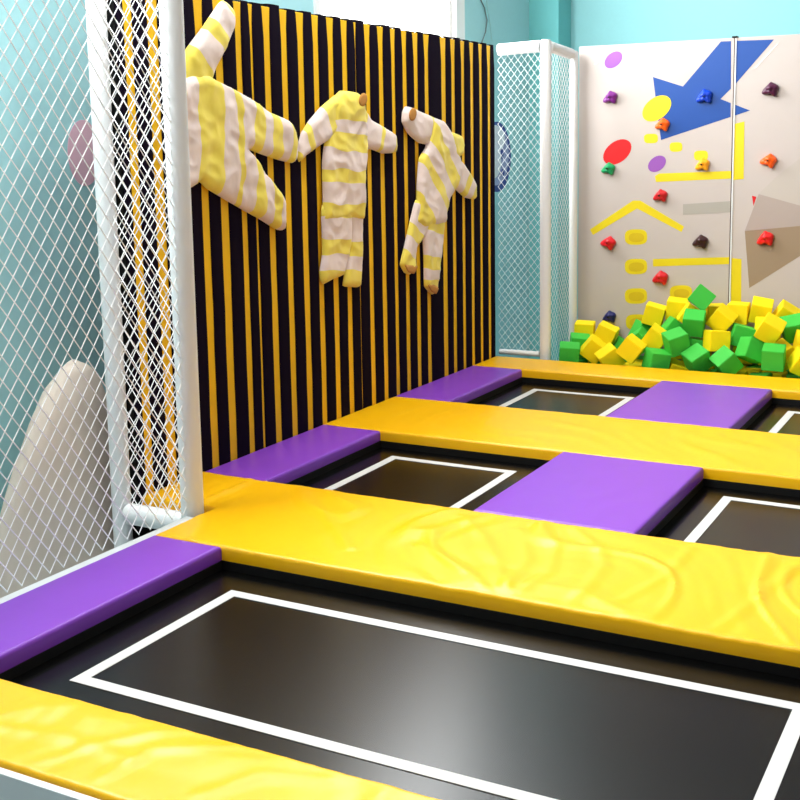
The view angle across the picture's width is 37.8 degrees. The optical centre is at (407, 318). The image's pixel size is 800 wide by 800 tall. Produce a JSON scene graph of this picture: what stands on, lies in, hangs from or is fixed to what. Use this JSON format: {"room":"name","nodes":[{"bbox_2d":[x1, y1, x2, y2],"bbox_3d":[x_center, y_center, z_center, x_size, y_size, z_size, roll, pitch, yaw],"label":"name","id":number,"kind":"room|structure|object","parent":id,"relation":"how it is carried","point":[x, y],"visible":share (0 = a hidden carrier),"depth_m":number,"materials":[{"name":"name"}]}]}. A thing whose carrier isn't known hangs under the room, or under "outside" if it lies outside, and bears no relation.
{"room":"indoor trampoline park","nodes":[
{"label":"indoor trampoline park","id":0,"kind":"room"},
{"bbox_2d":[0,0,528,512],"bbox_3d":[-2.071,-1.221,5.231,0.200,5.600,13.900,3,9,28],"label":"wall","id":1,"kind":"structure","parent":0,"point":[509,19],"depth_m":5.75,"materials":[{"name":"teal paint"}]},
{"bbox_2d":[67,120,94,185],"bbox_3d":[-1.631,-0.834,5.889,0.002,0.330,0.230,3,9,28],"label":"sticker","id":2,"kind":"object","parent":1,"relation":"attached to","point":[81,144],"visible":0.6,"depth_m":5.87,"materials":[{"name":"pink paint"}]},
{"bbox_2d":[313,0,464,40],"bbox_3d":[-0.136,-2.743,8.605,0.135,2.798,2.288,3,9,28],"label":"window","id":3,"kind":"structure","parent":1,"relation":"in","point":[438,17],"depth_m":8.96,"materials":[{"name":"white"}]},
{"bbox_2d":[480,0,487,42],"bbox_3d":[0.644,-2.579,9.957,0.012,0.744,0.153,3,9,28],"label":"cable","id":4,"kind":"object","parent":1,"relation":"attached to","point":[480,0],"visible":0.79,"depth_m":9.99,"materials":[{"name":"grey plastic"}]},
{"bbox_2d":[486,0,491,44],"bbox_3d":[0.696,-2.564,10.056,0.007,0.663,0.117,3,9,28],"label":"cable","id":5,"kind":"object","parent":1,"relation":"attached to","point":[486,0],"visible":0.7,"depth_m":10.08,"materials":[{"name":"teal plastic"}]},
{"bbox_2d":[494,122,510,191],"bbox_3d":[0.796,-1.435,10.389,0.010,0.620,0.620,3,9,28],"label":"sticker","id":6,"kind":"object","parent":1,"relation":"attached to","point":[497,128],"visible":0.64,"depth_m":10.47,"materials":[{"name":"blue paint"}]},
{"bbox_2d":[529,0,570,360],"bbox_3d":[1.340,-2.103,11.038,0.291,5.600,0.324,3,9,28],"label":"pillar","id":7,"kind":"structure","parent":1,"relation":"attached to","point":[548,19],"depth_m":11.02,"materials":[{"name":"teal paint"}]},
{"bbox_2d":[571,0,799,319],"bbox_3d":[4.882,-1.931,9.454,8.040,5.600,0.200,3,9,28],"label":"wall","id":8,"kind":"structure","parent":0,"point":[593,22],"depth_m":10.56,"materials":[{"name":"teal paint"}]},
{"bbox_3d":[1.519,1.864,3.761,8.240,0.200,14.300,3,9,28],"label":"floor","id":9,"kind":"structure","parent":0,"visible":0},
{"bbox_2d":[0,359,113,597],"bbox_3d":[-1.674,0.883,5.561,0.392,1.330,0.992,3,9,28],"label":"boulder","id":10,"kind":"object","parent":9,"relation":"on","point":[35,433],"visible":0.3,"depth_m":5.43,"materials":[{"name":"stone"}]},
{"bbox_2d":[0,516,193,799],"bbox_3d":[1.106,1.171,5.500,4.170,0.692,6.328,3,9,28],"label":"platform","id":11,"kind":"object","parent":9,"relation":"on","point":[13,785],"visible":0.16,"depth_m":3.08,"materials":[{"name":"white"}]},
{"bbox_2d":[0,535,221,672],"bbox_3d":[-1.230,1.044,4.346,0.355,0.062,1.290,3,9,28],"label":"pad","id":12,"kind":"object","parent":11,"relation":"on","point":[32,622],"visible":1,"depth_m":4.34,"materials":[{"name":"leather"}]},
{"bbox_2d":[0,679,439,799],"bbox_3d":[-0.105,1.240,2.818,3.790,0.071,0.370,3,9,28],"label":"pad","id":13,"kind":"object","parent":11,"relation":"on","point":[79,746],"visible":0.99,"depth_m":3.11,"materials":[{"name":"leather"}]},
{"bbox_2d":[205,425,379,483],"bbox_3d":[-0.603,0.743,6.378,0.392,0.063,1.145,3,9,28],"label":"pad","id":14,"kind":"object","parent":11,"relation":"on","point":[285,461],"visible":0.96,"depth_m":6.29,"materials":[{"name":"leather"}]},
{"bbox_2d":[396,366,521,402],"bbox_3d":[0.375,0.471,8.179,0.402,0.062,1.220,3,9,28],"label":"pad","id":15,"kind":"object","parent":11,"relation":"on","point":[465,385],"visible":0.89,"depth_m":8.11,"materials":[{"name":"leather"}]},
{"bbox_2d":[142,472,799,667],"bbox_3d":[0.608,0.973,4.593,4.222,0.077,0.890,3,9,28],"label":"pad","id":16,"kind":"object","parent":11,"relation":"on","point":[737,602],"visible":0.95,"depth_m":4.58,"materials":[{"name":"leather"}]},
{"bbox_2d":[324,396,799,489],"bbox_3d":[1.564,0.709,6.367,4.222,0.067,0.885,3,9,28],"label":"pad","id":17,"kind":"object","parent":11,"relation":"on","point":[724,454],"visible":0.95,"depth_m":6.56,"materials":[{"name":"leather"}]},
{"bbox_2d":[474,452,703,535],"bbox_3d":[0.891,0.834,5.586,0.755,0.062,1.145,3,9,28],"label":"pad","id":18,"kind":"object","parent":11,"relation":"on","point":[583,490],"visible":0.94,"depth_m":5.49,"materials":[{"name":"leather"}]},
{"bbox_2d":[473,356,799,399],"bbox_3d":[2.450,0.463,8.010,4.222,0.064,0.440,3,9,28],"label":"pad","id":19,"kind":"object","parent":11,"relation":"on","point":[783,388],"visible":0.93,"depth_m":8.35,"materials":[{"name":"leather"}]},
{"bbox_2d":[606,381,771,429],"bbox_3d":[1.805,0.557,7.421,0.750,0.063,1.220,3,9,28],"label":"pad","id":20,"kind":"object","parent":11,"relation":"on","point":[731,407],"visible":0.91,"depth_m":7.34,"materials":[{"name":"leather"}]},
{"bbox_2d":[85,0,132,547],"bbox_3d":[-1.373,-0.109,5.401,0.090,3.330,0.090,3,9,28],"label":"post","id":21,"kind":"object","parent":9,"relation":"on","point":[93,12],"visible":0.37,"depth_m":5.34,"materials":[{"name":"white metal"}]},
{"bbox_2d":[103,0,180,511],"bbox_3d":[-1.191,-0.426,5.250,0.344,2.648,0.009,3,9,28],"label":"safety net","id":22,"kind":"object","parent":21,"relation":"attached to","point":[103,0],"visible":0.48,"depth_m":5.27,"materials":[{"name":"white"}]},
{"bbox_2d":[158,0,203,518],"bbox_3d":[-0.997,-0.085,5.190,0.104,3.330,0.104,3,9,28],"label":"post","id":23,"kind":"object","parent":9,"relation":"on","point":[173,22],"visible":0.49,"depth_m":5.12,"materials":[{"name":"white metal"}]},
{"bbox_2d":[122,503,180,528],"bbox_3d":[-1.169,0.931,5.448,0.338,0.100,0.100,3,9,28],"label":"rail","id":24,"kind":"object","parent":23,"relation":"attached to","point":[132,513],"visible":0.56,"depth_m":5.42,"materials":[{"name":"white metal"}]},
{"bbox_2d":[106,0,495,539],"bbox_3d":[-0.359,-0.277,7.282,0.134,3.100,4.171,3,9,28],"label":"wall","id":25,"kind":"structure","parent":9,"relation":"on","point":[284,353],"depth_m":6.67,"materials":[{"name":"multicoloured fabric"}]},
{"bbox_2d":[185,0,298,229],"bbox_3d":[-0.859,-1.026,6.047,0.059,1.189,1.068,3,9,28],"label":"jumpsuit","id":26,"kind":"object","parent":25,"relation":"attached to","point":[224,124],"visible":0.9,"depth_m":5.92,"materials":[{"name":"fabric"}]},
{"bbox_2d":[297,91,397,286],"bbox_3d":[-0.324,-0.773,7.079,0.060,1.190,1.148,3,9,28],"label":"jumpsuit","id":27,"kind":"object","parent":25,"relation":"attached to","point":[346,130],"visible":1,"depth_m":6.95,"materials":[{"name":"fabric"}]},
{"bbox_2d":[400,106,476,294],"bbox_3d":[0.245,-0.815,8.136,0.069,1.278,1.175,3,9,28],"label":"jumpsuit","id":28,"kind":"object","parent":25,"relation":"attached to","point":[441,171],"visible":1,"depth_m":7.98,"materials":[{"name":"fabric"}]},
{"bbox_2d":[452,132,464,156],"bbox_3d":[0.339,-1.222,8.259,0.041,0.189,0.274,3,9,28],"label":"hood","id":29,"kind":"object","parent":28,"relation":"attached to","point":[458,145],"depth_m":8.24,"materials":[{"name":"fabric"}]},
{"bbox_2d":[0,560,799,799],"bbox_3d":[0.052,1.469,3.719,2.672,0.639,1.424,3,9,28],"label":"trampoline","id":30,"kind":"object","parent":9,"relation":"on","point":[432,698],"visible":0.94,"depth_m":3.73,"materials":[{"name":"black fabric"}]},
{"bbox_2d":[286,441,549,510],"bbox_3d":[0.070,1.132,6.074,1.254,0.639,1.279,3,9,28],"label":"trampoline","id":31,"kind":"object","parent":9,"relation":"on","point":[444,477],"visible":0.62,"depth_m":6.21,"materials":[{"name":"black fabric"}]},
{"bbox_2d":[540,39,551,359],"bbox_3d":[1.059,-0.552,8.997,0.086,3.115,0.086,3,9,28],"label":"post","id":32,"kind":"object","parent":9,"relation":"on","point":[545,44],"visible":0.83,"depth_m":8.91,"materials":[{"name":"white metal"}]},
{"bbox_2d":[496,40,539,55],"bbox_3d":[0.844,-2.055,8.885,0.339,0.100,0.090,3,9,28],"label":"rail","id":33,"kind":"object","parent":32,"relation":"attached to","point":[525,47],"visible":1,"depth_m":8.85,"materials":[{"name":"white metal"}]},
{"bbox_2d":[498,54,539,350],"bbox_3d":[0.860,-0.883,9.055,0.352,2.292,0.006,3,9,28],"label":"safety net","id":34,"kind":"object","parent":33,"relation":"hanging from","point":[534,54],"visible":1,"depth_m":9.05,"materials":[{"name":"white"}]},
{"bbox_2d":[499,349,539,356],"bbox_3d":[0.880,0.271,9.218,0.336,0.044,0.044,3,9,28],"label":"rail","id":35,"kind":"object","parent":32,"relation":"attached to","point":[501,351],"visible":1,"depth_m":9.20,"materials":[{"name":"white plastic"}]},
{"bbox_2d":[552,42,575,58],"bbox_3d":[1.174,-2.075,9.040,0.084,0.109,0.492,3,9,28],"label":"rail","id":36,"kind":"object","parent":32,"relation":"attached to","point":[557,49],"visible":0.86,"depth_m":9.02,"materials":[{"name":"white plastic"}]},
{"bbox_2d":[551,54,570,360],"bbox_3d":[1.192,-0.843,9.217,0.006,2.427,0.497,3,9,28],"label":"safety net","id":37,"kind":"object","parent":36,"relation":"hanging from","point":[554,54],"visible":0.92,"depth_m":9.24,"materials":[{"name":"white"}]},
{"bbox_2d":[466,377,649,415],"bbox_3d":[1.018,0.858,7.891,1.179,0.639,1.354,3,9,28],"label":"trampoline","id":38,"kind":"object","parent":9,"relation":"on","point":[573,397],"visible":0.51,"depth_m":8.11,"materials":[{"name":"black fabric"}]},
{"bbox_2d":[569,51,577,340],"bbox_3d":[1.343,-0.605,9.500,0.068,3.070,0.068,3,9,28],"label":"post","id":39,"kind":"object","parent":9,"relation":"on","point":[573,158],"visible":0.55,"depth_m":9.42,"materials":[{"name":"white plastic"}]},
{"bbox_2d":[578,36,738,360],"bbox_3d":[1.947,-0.604,9.262,1.245,3.117,0.060,3,9,28],"label":"wall panel","id":40,"kind":"object","parent":9,"relation":"on","point":[652,82],"visible":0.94,"depth_m":9.17,"materials":[{"name":"beige"}]},
{"bbox_2d":[600,236,615,249],"bbox_3d":[1.601,-0.604,9.388,0.130,0.115,0.060,3,9,28],"label":"hold","id":41,"kind":"object","parent":40,"relation":"attached to","point":[609,242],"visible":1,"depth_m":9.37,"materials":[{"name":"red plastic"}]},
{"bbox_2d":[601,162,614,174],"bbox_3d":[1.589,-1.193,9.309,0.116,0.102,0.056,3,9,28],"label":"hold","id":42,"kind":"object","parent":40,"relation":"attached to","point":[609,168],"visible":1,"depth_m":9.29,"materials":[{"name":"green plastic"}]},
{"bbox_2d":[602,310,615,322],"bbox_3d":[1.625,-0.014,9.467,0.112,0.100,0.056,3,9,28],"label":"hold","id":43,"kind":"object","parent":40,"relation":"attached to","point":[610,316],"visible":0.98,"depth_m":9.45,"materials":[{"name":"blue plastic"}]},
{"bbox_2d":[603,91,617,103],"bbox_3d":[1.590,-1.746,9.223,0.116,0.103,0.058,3,9,28],"label":"hold","id":44,"kind":"object","parent":40,"relation":"attached to","point":[611,97],"visible":1,"depth_m":9.21,"materials":[{"name":"purple plastic"}]},
{"bbox_2d":[652,270,667,284],"bbox_3d":[1.985,-0.321,9.223,0.128,0.113,0.062,3,9,28],"label":"hold","id":45,"kind":"object","parent":40,"relation":"attached to","point":[661,277],"visible":1,"depth_m":9.21,"materials":[{"name":"red plastic"}]},
{"bbox_2d":[653,189,667,201],"bbox_3d":[1.968,-0.961,9.139,0.114,0.101,0.056,3,9,28],"label":"hold","id":46,"kind":"object","parent":40,"relation":"attached to","point":[661,195],"visible":1,"depth_m":9.12,"materials":[{"name":"red plastic"}]},
{"bbox_2d":[655,118,669,130],"bbox_3d":[1.966,-1.502,9.059,0.117,0.103,0.056,3,9,28],"label":"hold","id":47,"kind":"object","parent":40,"relation":"attached to","point":[663,124],"visible":1,"depth_m":9.04,"materials":[{"name":"orange plastic"}]},
{"bbox_2d":[692,235,707,248],"bbox_3d":[2.255,-0.593,9.038,0.124,0.110,0.060,3,9,28],"label":"hold","id":48,"kind":"object","parent":40,"relation":"attached to","point":[701,241],"visible":1,"depth_m":9.02,"materials":[{"name":"brown plastic"}]},
{"bbox_2d":[695,158,709,170],"bbox_3d":[2.250,-1.181,8.953,0.111,0.098,0.056,3,9,28],"label":"hold","id":49,"kind":"object","parent":40,"relation":"attached to","point":[703,164],"visible":1,"depth_m":8.94,"materials":[{"name":"orange plastic"}]},
{"bbox_2d":[696,89,711,102],"bbox_3d":[2.246,-1.689,8.877,0.120,0.107,0.060,3,9,28],"label":"hold","id":50,"kind":"object","parent":40,"relation":"attached to","point":[705,95],"visible":1,"depth_m":8.86,"materials":[{"name":"blue plastic"}]},
{"bbox_2d":[647,478,799,556],"bbox_3d":[1.807,1.237,5.153,1.442,0.639,1.279,3,9,28],"label":"trampoline","id":51,"kind":"object","parent":9,"relation":"on","point":[735,515],"visible":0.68,"depth_m":5.39,"materials":[{"name":"black fabric"}]},
{"bbox_2d":[728,34,799,365],"bbox_3d":[3.019,-0.533,8.696,1.216,3.105,0.056,3,9,28],"label":"wall panel","id":52,"kind":"object","parent":9,"relation":"on","point":[763,198],"visible":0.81,"depth_m":8.77,"materials":[{"name":"white"}]},
{"bbox_2d":[757,231,773,245],"bbox_3d":[2.687,-0.603,8.801,0.125,0.111,0.063,3,9,28],"label":"hold","id":53,"kind":"object","parent":52,"relation":"attached to","point":[766,238],"visible":1,"depth_m":8.78,"materials":[{"name":"red plastic"}]},
{"bbox_2d":[760,153,776,167],"bbox_3d":[2.684,-1.175,8.719,0.126,0.111,0.058,3,9,28],"label":"hold","id":54,"kind":"object","parent":52,"relation":"attached to","point":[769,160],"visible":1,"depth_m":8.70,"materials":[{"name":"orange plastic"}]},
{"bbox_2d":[762,82,778,96],"bbox_3d":[2.676,-1.695,8.644,0.123,0.109,0.059,3,9,28],"label":"hold","id":55,"kind":"object","parent":52,"relation":"attached to","point":[771,89],"visible":1,"depth_m":8.63,"materials":[{"name":"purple plastic"}]},
{"bbox_2d":[739,398,799,434],"bbox_3d":[2.616,0.955,7.043,1.212,0.639,1.354,3,9,28],"label":"trampoline","id":56,"kind":"object","parent":9,"relation":"on","point":[778,415],"visible":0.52,"depth_m":7.33,"materials":[{"name":"black fabric"}]},
{"bbox_3d":[2.934,0.811,8.504,3.795,0.500,0.716,3,9,28],"label":"pit base","id":57,"kind":"object","parent":9,"relation":"on","visible":0},
{"bbox_2d":[579,357,587,362],"bbox_3d":[1.332,0.393,9.267,0.162,0.162,0.152,2,9,21],"label":"cube","id":58,"kind":"object","parent":57,"relation":"on","point":[582,360],"visible":0.11,"depth_m":9.23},
{"bbox_2d":[570,332,589,356],"bbox_3d":[1.366,0.210,9.288,0.166,0.186,0.174,0,8,3],"label":"cube","id":59,"kind":"object","parent":58,"relation":"on","point":[581,338],"visible":0.39,"depth_m":9.23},
{"bbox_2d":[574,320,595,335],"bbox_3d":[1.426,0.104,9.425,0.157,0.169,0.164,1,8,16],"label":"cube","id":60,"kind":"object","parent":59,"relation":"on","point":[580,326],"visible":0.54,"depth_m":9.35,"materials":[{"name":"plastic"}]},
{"bbox_2d":[622,363,641,366],"bbox_3d":[1.726,0.430,8.968,0.152,0.152,0.152,1,8,26],"label":"cube","id":61,"kind":"object","parent":57,"relation":"on","point":[625,364],"visible":0.14,"depth_m":8.96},
{"bbox_2d":[669,358,689,370],"bbox_3d":[2.004,0.402,8.783,0.193,0.222,0.192,-1,8,-2],"label":"cube","id":62,"kind":"object","parent":57,"relation":"on","point":[675,364],"visible":0.26,"depth_m":8.71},
{"bbox_2d":[642,347,671,368],"bbox_3d":[1.856,0.316,8.728,0.174,0.193,0.174,-3,8,-12],"label":"cube","id":63,"kind":"object","parent":62,"relation":"on","point":[653,357],"visible":0.76,"depth_m":8.66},
{"bbox_2d":[661,326,690,357],"bbox_3d":[1.995,0.175,8.693,0.190,0.219,0.192,-3,8,-11],"label":"cube","id":64,"kind":"object","parent":62,"relation":"on","point":[675,340],"visible":1,"depth_m":8.63,"materials":[{"name":"plastic"}]},
{"bbox_2d":[705,369,718,372],"bbox_3d":[2.215,0.464,8.675,0.166,0.166,0.152,4,9,29],"label":"cube","id":65,"kind":"object","parent":57,"relation":"on","point":[708,370],"visible":0.04,"depth_m":8.66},
{"bbox_2d":[681,343,713,371],"bbox_3d":[2.131,0.302,8.611,0.205,0.238,0.204,-4,9,-22],"label":"cube","id":66,"kind":"object","parent":65,"relation":"on","point":[696,357],"visible":0.89,"depth_m":8.56,"materials":[{"name":"plastic"}]},
{"bbox_2d":[736,370,747,374],"bbox_3d":[2.415,0.471,8.603,0.166,0.166,0.152,3,9,24],"label":"cube","id":67,"kind":"object","parent":57,"relation":"on","point":[743,372],"visible":0.2,"depth_m":8.57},
{"bbox_2d":[709,345,743,373],"bbox_3d":[2.314,0.319,8.502,0.209,0.240,0.200,-3,8,-15],"label":"cube","id":68,"kind":"object","parent":67,"relation":"on","point":[724,360],"visible":0.87,"depth_m":8.44,"materials":[{"name":"plastic"}]},
{"bbox_2d":[703,330,730,351],"bbox_3d":[2.280,0.165,8.633,0.163,0.174,0.164,-2,8,-7],"label":"cube","id":69,"kind":"object","parent":68,"relation":"on","point":[713,340],"visible":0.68,"depth_m":8.56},
{"bbox_2d":[735,336,764,362],"bbox_3d":[2.494,0.229,8.491,0.199,0.219,0.180,-3,8,-16],"label":"cube","id":70,"kind":"object","parent":68,"relation":"on","point":[749,349],"visible":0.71,"depth_m":8.42,"materials":[{"name":"plastic"}]},
{"bbox_2d":[730,323,755,345],"bbox_3d":[2.475,0.131,8.664,0.184,0.184,0.152,0,8,8],"label":"cube","id":71,"kind":"object","parent":70,"relation":"on","point":[738,330],"visible":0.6,"depth_m":8.59,"materials":[{"name":"plastic"}]},
{"bbox_2d":[706,303,737,330],"bbox_3d":[2.356,0.006,8.768,0.209,0.240,0.201,4,9,31],"label":"cube","id":72,"kind":"object","parent":71,"relation":"on","point":[723,317],"visible":0.89,"depth_m":8.71,"materials":[{"name":"plastic"}]},
{"bbox_2d":[727,301,750,324],"bbox_3d":[2.510,-0.041,8.872,0.155,0.162,0.159,3,9,26],"label":"cube","id":73,"kind":"object","parent":72,"relation":"on","point":[742,309],"visible":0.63,"depth_m":8.80,"materials":[{"name":"plastic"}]},
{"bbox_2d":[754,317,780,340],"bbox_3d":[2.654,0.080,8.618,0.157,0.175,0.171,-1,8,-2],"label":"cube","id":74,"kind":"object","parent":70,"relation":"on","point":[758,320],"visible":0.24,"depth_m":8.62,"materials":[{"name":"plastic"}]},
{"bbox_2d":[748,296,773,322],"bbox_3d":[2.648,-0.059,8.760,0.181,0.214,0.192,2,9,18],"label":"cube","id":75,"kind":"object","parent":74,"relation":"on","point":[760,306],"visible":0.76,"depth_m":8.70,"materials":[{"name":"plastic"}]},
{"bbox_2d":[754,312,786,342],"bbox_3d":[2.610,0.077,8.416,0.205,0.244,0.215,4,10,31],"label":"cube","id":76,"kind":"object","parent":70,"relation":"on","point":[771,327],"visible":0.91,"depth_m":8.36,"materials":[{"name":"plastic"}]},
{"bbox_2d":[739,367,762,373],"bbox_3d":[2.552,0.454,8.710,0.158,0.158,0.152,4,10,31],"label":"cube","id":77,"kind":"object","parent":57,"relation":"on","point":[749,370],"visible":0.26,"depth_m":8.68,"materials":[{"name":"plastic"}]},
{"bbox_2d":[747,365,763,370],"bbox_3d":[2.654,0.435,8.836,0.164,0.164,0.152,5,10,35],"label":"cube","id":78,"kind":"object","parent":57,"relation":"on","point":[750,366],"visible":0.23,"depth_m":8.81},
{"bbox_2d":[733,346,752,363],"bbox_3d":[2.564,0.257,8.926,0.160,0.160,0.152,2,9,22],"label":"cube","id":79,"kind":"object","parent":78,"relation":"on","point":[734,347],"visible":0.14,"depth_m":8.87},
{"bbox_2d":[748,372,771,376],"bbox_3d":[2.565,0.481,8.524,0.166,0.166,0.152,4,10,31],"label":"cube","id":80,"kind":"object","parent":57,"relation":"on","point":[769,374],"visible":0.26,"depth_m":8.52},
{"bbox_2d":[762,371,787,377],"bbox_3d":[2.697,0.465,8.622,0.162,0.162,0.152,4,10,33],"label":"cube","id":81,"kind":"object","parent":57,"relation":"on","point":[774,373],"visible":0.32,"depth_m":8.55,"materials":[{"name":"plastic"}]},
{"bbox_2d":[775,338,793,371],"bbox_3d":[2.721,0.265,8.487,0.208,0.240,0.202,-3,8,-13],"label":"cube","id":82,"kind":"object","parent":81,"relation":"on","point":[789,348],"visible":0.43,"depth_m":8.42,"materials":[{"name":"plastic"}]},
{"bbox_2d":[793,329,799,348],"bbox_3d":[2.885,0.179,8.438,0.174,0.186,0.166,-1,8,-1],"label":"cube","id":83,"kind":"object","parent":82,"relation":"on","point":[796,342],"visible":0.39,"depth_m":8.46,"materials":[{"name":"plastic"}]},
{"bbox_2d":[779,313,799,343],"bbox_3d":[2.828,0.074,8.582,0.189,0.224,0.199,0,8,8],"label":"cube","id":84,"kind":"object","parent":83,"relation":"on","point":[793,321],"visible":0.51,"depth_m":8.53,"materials":[{"name":"plastic"}]},
{"bbox_2d":[772,299,799,316],"bbox_3d":[2.821,-0.020,8.727,0.206,0.239,0.204,2,9,19],"label":"cube","id":85,"kind":"object","parent":84,"relation":"on","point":[784,308],"visible":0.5,"depth_m":8.67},
{"bbox_2d":[786,374,799,378],"bbox_3d":[2.794,0.494,8.402,0.159,0.159,0.152,2,9,18],"label":"cube","id":86,"kind":"object","parent":57,"relation":"on","point":[787,375],"visible":0.23,"depth_m":8.40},
{"bbox_3d":[1.798,0.407,9.121,0.152,0.152,0.152,0,7,30],"label":"cube","id":87,"kind":"object","parent":57,"relation":"on","visible":0},
{"bbox_2d":[633,326,646,353],"bbox_3d":[1.795,0.182,9.072,0.209,0.235,0.193,3,9,23],"label":"cube","id":88,"kind":"object","parent":87,"relation":"on","point":[641,332],"visible":0.24,"depth_m":9.02,"materials":[{"name":"plastic"}]},
{"bbox_2d":[642,323,665,348],"bbox_3d":[1.879,0.151,8.874,0.207,0.225,0.178,3,9,24],"label":"cube","id":89,"kind":"object","parent":88,"relation":"on","point":[653,337],"visible":0.59,"depth_m":8.81,"materials":[{"name":"plastic"}]},
{"bbox_3d":[2.220,0.439,8.853,0.152,0.152,0.152,11,13,31],"label":"cube","id":90,"kind":"object","parent":57,"relation":"on","visible":0},
{"bbox_2d":[688,336,709,352],"bbox_3d":[2.184,0.229,8.812,0.174,0.174,0.152,-1,8,-2],"label":"cube","id":91,"kind":"object","parent":90,"relation":"on","point":[692,340],"visible":0.17,"depth_m":8.73,"materials":[{"name":"plastic"}]},
{"bbox_2d":[682,308,705,337],"bbox_3d":[2.143,0.033,8.753,0.165,0.208,0.199,2,9,20],"label":"cube","id":92,"kind":"object","parent":91,"relation":"on","point":[694,320],"visible":0.91,"depth_m":8.70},
{"bbox_3d":[1.669,0.452,8.819,0.152,0.152,0.152,3,9,27],"label":"cube","id":93,"kind":"object","parent":57,"relation":"on","visible":0},
{"bbox_2d":[595,342,625,364],"bbox_3d":[1.547,0.304,8.952,0.207,0.225,0.178,-2,8,-7],"label":"cube","id":94,"kind":"object","parent":93,"relation":"on","point":[606,354],"visible":0.73,"depth_m":8.88,"materials":[{"name":"plastic"}]},
{"bbox_2d":[615,333,646,363],"bbox_3d":[1.684,0.228,8.810,0.208,0.218,0.166,3,9,26],"label":"cube","id":95,"kind":"object","parent":93,"relation":"on","point":[631,348],"visible":1,"depth_m":8.75,"materials":[{"name":"plastic"}]},
{"bbox_3d":[1.369,0.434,8.979,0.152,0.152,0.152,7,11,31],"label":"cube","id":96,"kind":"object","parent":57,"relation":"on","visible":0},
{"bbox_2d":[559,341,579,361],"bbox_3d":[1.255,0.277,9.095,0.160,0.186,0.179,0,8,8],"label":"cube","id":97,"kind":"object","parent":96,"relation":"on","point":[569,351],"visible":0.76,"depth_m":9.02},
{"bbox_2d":[580,334,606,363],"bbox_3d":[1.448,0.239,9.115,0.209,0.234,0.190,1,8,12],"label":"cube","id":98,"kind":"object","parent":96,"relation":"on","point":[593,343],"visible":0.66,"depth_m":9.06,"materials":[{"name":"plastic"}]},
{"bbox_3d":[1.601,0.408,9.136,0.152,0.152,0.152,2,9,22],"label":"cube","id":99,"kind":"object","parent":57,"relation":"on","visible":0},
{"bbox_2d":[613,336,626,361],"bbox_3d":[1.695,0.248,9.250,0.204,0.204,0.152,0,8,8],"label":"cube","id":100,"kind":"object","parent":99,"relation":"on","point":[619,340],"visible":0.33,"depth_m":9.18,"materials":[{"name":"plastic"}]},
{"bbox_2d":[595,320,619,344],"bbox_3d":[1.562,0.127,9.227,0.198,0.209,0.167,2,9,22],"label":"cube","id":101,"kind":"object","parent":100,"relation":"on","point":[607,332],"visible":0.66,"depth_m":9.16,"materials":[{"name":"plastic"}]},
{"bbox_2d":[628,319,651,335],"bbox_3d":[1.861,0.115,9.250,0.199,0.210,0.167,-2,8,-10],"label":"cube","id":102,"kind":"object","parent":100,"relation":"on","point":[637,324],"visible":0.41,"depth_m":9.21,"materials":[{"name":"plastic"}]},
{"bbox_2d":[641,301,665,325],"bbox_3d":[1.930,-0.031,9.156,0.184,0.196,0.167,2,9,20],"label":"cube","id":103,"kind":"object","parent":102,"relation":"on","point":[654,312],"visible":0.82,"depth_m":9.09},
{"bbox_3d":[2.586,0.508,8.333,0.152,0.152,0.152,2,9,16],"label":"cube","id":104,"kind":"object","parent":57,"relation":"on","visible":0},
{"bbox_2d":[761,343,785,371],"bbox_3d":[2.600,0.276,8.308,0.157,0.188,0.184,3,9,23],"label":"cube","id":105,"kind":"object","parent":104,"relation":"on","point":[773,357],"visible":1,"depth_m":8.25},
{"bbox_3d":[2.727,0.516,8.258,0.152,0.152,0.152,2,8,17],"label":"cube","id":106,"kind":"object","parent":57,"relation":"on","visible":0},
{"bbox_2d":[786,346,799,375],"bbox_3d":[2.797,0.315,8.281,0.200,0.235,0.204,0,8,7],"label":"cube","id":107,"kind":"object","parent":106,"relation":"on","point":[793,362],"visible":1,"depth_m":8.24,"materials":[{"name":"plastic"}]},
{"bbox_3d":[-2.018,0.201,3.297,0.104,3.330,0.104,3,9,28],"label":"post","id":108,"kind":"object","parent":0,"visible":0},
{"bbox_2d":[0,0,186,592],"bbox_3d":[-1.506,-0.281,4.192,0.015,2.625,2.070,3,9,28],"label":"safety net","id":109,"kind":"object","parent":108,"relation":"attached to","point":[15,3],"visible":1,"depth_m":4.63,"materials":[{"name":"white"}]},
{"bbox_3d":[2.115,0.229,9.164,0.152,0.152,0.152,3,9,33],"label":"cube","id":110,"kind":"object","parent":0,"visible":0},
{"bbox_2d":[661,316,681,330],"bbox_3d":[2.043,0.093,9.000,0.209,0.209,0.152,-1,8,-2],"label":"cube","id":111,"kind":"object","parent":110,"relation":"on","point":[670,323],"visible":0.28,"depth_m":8.92,"materials":[{"name":"plastic"}]},
{"bbox_2d":[665,296,687,321],"bbox_3d":[2.098,-0.073,9.120,0.168,0.184,0.171,2,9,18],"label":"cube","id":112,"kind":"object","parent":111,"relation":"on","point":[674,305],"visible":0.64,"depth_m":9.06,"materials":[{"name":"plastic"}]},
{"bbox_2d":[677,302,699,322],"bbox_3d":[2.165,-0.017,8.939,0.207,0.207,0.152,0,8,8],"label":"cube","id":113,"kind":"object","parent":111,"relation":"on","point":[689,305],"visible":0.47,"depth_m":8.88,"materials":[{"name":"plastic"}]},
{"bbox_2d":[687,284,715,309],"bbox_3d":[2.221,-0.156,8.840,0.208,0.226,0.178,1,8,12],"label":"cube","id":114,"kind":"object","parent":113,"relation":"on","point":[701,297],"visible":0.89,"depth_m":8.77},
{"bbox_2d":[705,303,721,325],"bbox_3d":[2.358,-0.030,8.973,0.152,0.159,0.159,-1,8,-2],"label":"cube","id":115,"kind":"object","parent":113,"relation":"on","point":[712,307],"visible":0.26,"depth_m":8.90,"materials":[{"name":"plastic"}]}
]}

